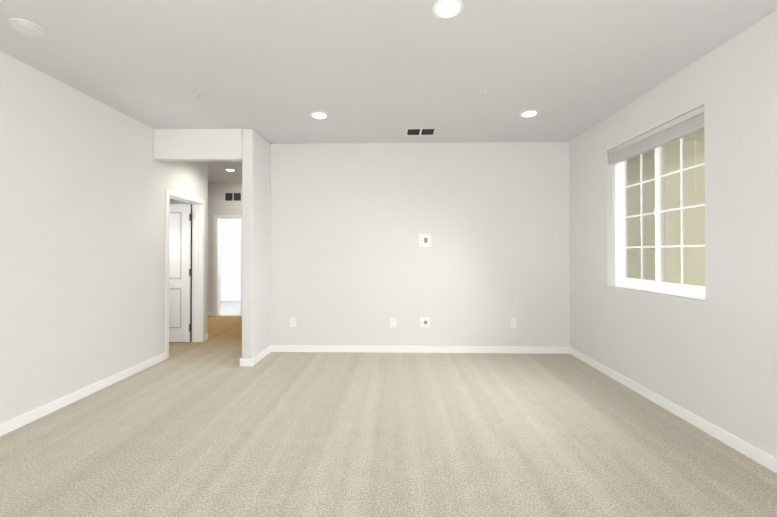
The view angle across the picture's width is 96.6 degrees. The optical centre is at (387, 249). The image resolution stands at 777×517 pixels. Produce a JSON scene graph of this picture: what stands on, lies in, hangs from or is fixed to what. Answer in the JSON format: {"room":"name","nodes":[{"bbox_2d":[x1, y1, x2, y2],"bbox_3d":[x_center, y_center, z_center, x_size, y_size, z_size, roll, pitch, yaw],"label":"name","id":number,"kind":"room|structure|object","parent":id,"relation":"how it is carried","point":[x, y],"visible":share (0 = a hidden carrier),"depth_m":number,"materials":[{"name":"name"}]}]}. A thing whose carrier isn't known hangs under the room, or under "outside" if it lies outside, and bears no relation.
{"room":"empty living room","nodes":[
{"label":"empty living room","id":0,"kind":"room"},
{"bbox_2d":[0,51,207,423],"bbox_3d":[-2.873,-0.053,2.009,0.140,2.780,6.510,0,0,1],"label":"wall","id":1,"kind":"structure","parent":0,"point":[86,182],"depth_m":3.07,"materials":[{"name":"paint"}]},
{"bbox_2d":[0,353,165,435],"bbox_3d":[-2.803,1.290,1.574,0.018,0.088,5.405,0,0,1],"label":"baseboard","id":2,"kind":"structure","parent":1,"relation":"attached to","point":[17,422],"depth_m":3.04,"materials":[{"name":"paint"}]},
{"bbox_2d":[169,204,190,341],"bbox_3d":[-3.268,0.336,5.062,0.777,2.024,0.122,0,0,1],"label":"door leaf","id":3,"kind":"structure","parent":1,"relation":"in","point":[179,267],"depth_m":5.07,"materials":[{"name":"paint"}]},
{"bbox_2d":[165,190,205,358],"bbox_3d":[-2.813,0.305,4.731,0.172,2.105,0.890,0,0,1],"label":"door frame","id":4,"kind":"structure","parent":1,"relation":"attached to","point":[169,193],"depth_m":5.10,"materials":[{"name":"paint"}]},
{"bbox_2d":[170,199,189,203],"bbox_3d":[-3.502,-0.029,5.224,1.260,2.780,0.110,0,0,1],"label":"wall","id":5,"kind":"structure","parent":0,"point":[172,201],"depth_m":5.16,"materials":[{"name":"paint"}]},
{"bbox_2d":[190,204,191,341],"bbox_3d":[-2.912,0.341,5.151,0.074,2.040,0.004,0,0,1],"label":"door jamb","id":6,"kind":"structure","parent":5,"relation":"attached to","point":[191,284],"depth_m":5.15,"materials":[{"name":"paint"}]},
{"bbox_2d":[154,128,242,161],"bbox_3d":[-2.229,-1.247,4.125,1.055,0.360,0.125,0,0,1],"label":"header beam","id":7,"kind":"structure","parent":0,"point":[193,145],"depth_m":4.06,"materials":[{"name":"paint"}]},
{"bbox_2d":[207,183,241,311],"bbox_3d":[-3.084,-0.013,7.273,2.905,2.780,0.130,0,0,1],"label":"wall","id":8,"kind":"structure","parent":0,"point":[217,205],"depth_m":7.22,"materials":[{"name":"paint"}]},
{"bbox_2d":[213,215,241,315],"bbox_3d":[-3.287,0.324,7.267,0.670,2.105,0.146,0,0,1],"label":"door frame","id":9,"kind":"structure","parent":8,"relation":"attached to","point":[218,266],"depth_m":7.21,"materials":[{"name":"paint"}]},
{"bbox_2d":[224,192,241,201],"bbox_3d":[-3.213,-1.109,7.214,0.370,0.200,0.010,0,0,1],"label":"air vent","id":10,"kind":"object","parent":8,"relation":"in","point":[232,196],"visible":1,"depth_m":7.21,"materials":[{"name":"metal"}]},
{"bbox_2d":[219,302,240,315],"bbox_3d":[-3.071,1.446,8.320,3.185,0.116,2.117,0,0,1],"label":"floor","id":11,"kind":"structure","parent":0,"point":[230,308],"depth_m":8.06,"materials":[{"name":"white"}]},
{"bbox_2d":[242,128,270,358],"bbox_3d":[-1.602,-0.025,5.672,0.130,2.780,3.265,0,0,1],"label":"wall","id":12,"kind":"structure","parent":0,"point":[256,228],"depth_m":4.12,"materials":[{"name":"paint"}]},
{"bbox_2d":[240,358,247,365],"bbox_3d":[-1.677,1.320,5.592,0.018,0.088,3.149,0,0,1],"label":"baseboard","id":13,"kind":"structure","parent":12,"relation":"attached to","point":[242,361],"depth_m":4.02,"materials":[{"name":"paint"}]},
{"bbox_2d":[248,345,271,365],"bbox_3d":[-1.558,1.310,4.296,0.018,0.088,0.561,0,0,1],"label":"baseboard","id":14,"kind":"structure","parent":12,"relation":"attached to","point":[251,362],"depth_m":4.21,"materials":[{"name":"paint"}]},
{"bbox_2d":[0,316,776,516],"bbox_3d":[-1.126,1.405,2.961,7.310,0.120,8.513,0,0,1],"label":"floor carpet","id":15,"kind":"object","parent":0,"point":[210,427],"visible":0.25,"depth_m":2.36,"materials":[{"name":"beige carpet"}]},
{"bbox_2d":[0,0,776,182],"bbox_3d":[-1.103,-1.488,4.041,7.310,0.120,10.630,0,0,1],"label":"ceiling","id":16,"kind":"structure","parent":0,"point":[355,71],"depth_m":2.61,"materials":[{"name":"paint"}]},
{"bbox_2d":[9,18,43,36],"bbox_3d":[-2.318,-1.423,2.226,0.156,0.036,0.156,0,0,1],"label":"smoke detector","id":17,"kind":"object","parent":16,"relation":"attached to","point":[26,27],"visible":1,"depth_m":2.21,"materials":[{"name":"plastic"}]},
{"bbox_2d":[310,112,327,118],"bbox_3d":[-0.722,-1.425,3.673,0.184,0.010,0.184,0,0,1],"label":"recessed light","id":18,"kind":"object","parent":16,"relation":"in","point":[318,115],"visible":1,"depth_m":3.65,"materials":[{"name":"white plastic"}]},
{"bbox_2d":[405,128,436,135],"bbox_3d":[0.401,-1.423,4.168,0.360,0.008,0.250,0,0,1],"label":"ceiling vent","id":19,"kind":"object","parent":16,"relation":"in","point":[420,131],"visible":1,"depth_m":4.16,"materials":[{"name":"metal"}]},
{"bbox_2d":[432,0,463,18],"bbox_3d":[0.361,-1.438,2.061,0.184,0.010,0.184,0,0,1],"label":"recessed light","id":20,"kind":"object","parent":16,"relation":"in","point":[445,9],"visible":1,"depth_m":2.05,"materials":[{"name":"white plastic"}]},
{"bbox_2d":[520,110,538,116],"bbox_3d":[1.486,-1.426,3.624,0.184,0.010,0.184,0,0,1],"label":"recessed light","id":21,"kind":"object","parent":16,"relation":"in","point":[529,113],"visible":1,"depth_m":3.60,"materials":[{"name":"white plastic"}]},
{"bbox_2d":[270,142,569,346],"bbox_3d":[0.419,-0.033,4.649,3.955,2.780,0.130,0,0,1],"label":"wall","id":22,"kind":"structure","parent":0,"point":[353,263],"depth_m":4.58,"materials":[{"name":"paint"}]},
{"bbox_2d":[290,317,295,326],"bbox_3d":[-1.257,0.961,4.609,0.076,0.124,0.009,0,0,1],"label":"electrical outlet","id":23,"kind":"object","parent":22,"relation":"attached to","point":[292,321],"visible":1,"depth_m":4.61,"materials":[{"name":"plastic"}]},
{"bbox_2d":[390,318,395,326],"bbox_3d":[0.079,0.961,4.580,0.076,0.124,0.009,0,0,1],"label":"electrical outlet","id":24,"kind":"object","parent":22,"relation":"attached to","point":[392,322],"visible":1,"depth_m":4.58,"materials":[{"name":"plastic"}]},
{"bbox_2d":[272,345,567,353],"bbox_3d":[0.403,1.312,4.567,3.925,0.088,0.014,0,0,1],"label":"baseboard","id":25,"kind":"structure","parent":22,"relation":"attached to","point":[275,348],"depth_m":4.56,"materials":[{"name":"paint"}]},
{"bbox_2d":[420,317,429,326],"bbox_3d":[0.497,0.957,4.570,0.130,0.130,0.010,0,0,1],"label":"outlet","id":26,"kind":"object","parent":22,"relation":"attached to","point":[424,321],"visible":1,"depth_m":4.57,"materials":[{"name":"plastic"}]},
{"bbox_2d":[419,234,430,246],"bbox_3d":[0.497,-0.130,4.578,0.160,0.170,0.010,0,0,1],"label":"plate","id":27,"kind":"object","parent":22,"relation":"attached to","point":[424,240],"visible":1,"depth_m":4.58,"materials":[{"name":"plastic"}]},
{"bbox_2d":[511,318,516,327],"bbox_3d":[1.660,0.960,4.545,0.076,0.124,0.009,0,0,1],"label":"electrical outlet","id":28,"kind":"object","parent":22,"relation":"attached to","point":[513,322],"visible":1,"depth_m":4.54,"materials":[{"name":"plastic"}]},
{"bbox_2d":[569,10,776,457],"bbox_3d":[2.416,-0.055,1.653,0.170,2.780,6.032,0,0,1],"label":"wall","id":29,"kind":"structure","parent":0,"point":[711,358],"depth_m":2.50,"materials":[{"name":"paint"}]},
{"bbox_2d":[615,129,704,299],"bbox_3d":[2.478,-0.347,3.148,0.082,1.465,1.180,0,0,1],"label":"window","id":30,"kind":"structure","parent":29,"relation":"in","point":[659,226],"depth_m":3.09,"materials":[{"name":"glass"}]},
{"bbox_2d":[608,105,703,215],"bbox_3d":[2.400,-0.721,3.153,0.072,0.710,1.168,0,0,1],"label":"window blinds","id":31,"kind":"object","parent":30,"relation":"attached to","point":[687,124],"visible":0.77,"depth_m":3.00,"materials":[{"name":"white plastic"}]},
{"bbox_2d":[568,347,776,473],"bbox_3d":[2.322,1.291,1.645,0.018,0.088,5.772,0,0,1],"label":"baseboard","id":32,"kind":"structure","parent":29,"relation":"attached to","point":[761,457],"depth_m":2.66,"materials":[{"name":"paint"}]},
{"bbox_3d":[-3.060,-0.005,8.364,3.165,2.780,2.052,0,0,1],"label":"wall","id":33,"kind":"structure","parent":0,"visible":0},
{"bbox_2d":[221,219,241,300],"bbox_3d":[-3.041,0.001,9.234,2.865,2.740,0.010,0,0,1],"label":"exterior daylight for the bathroom","id":34,"kind":"object","parent":33,"relation":"attached to","point":[231,232],"depth_m":9.25,"materials":[{"name":"white"}]}
]}

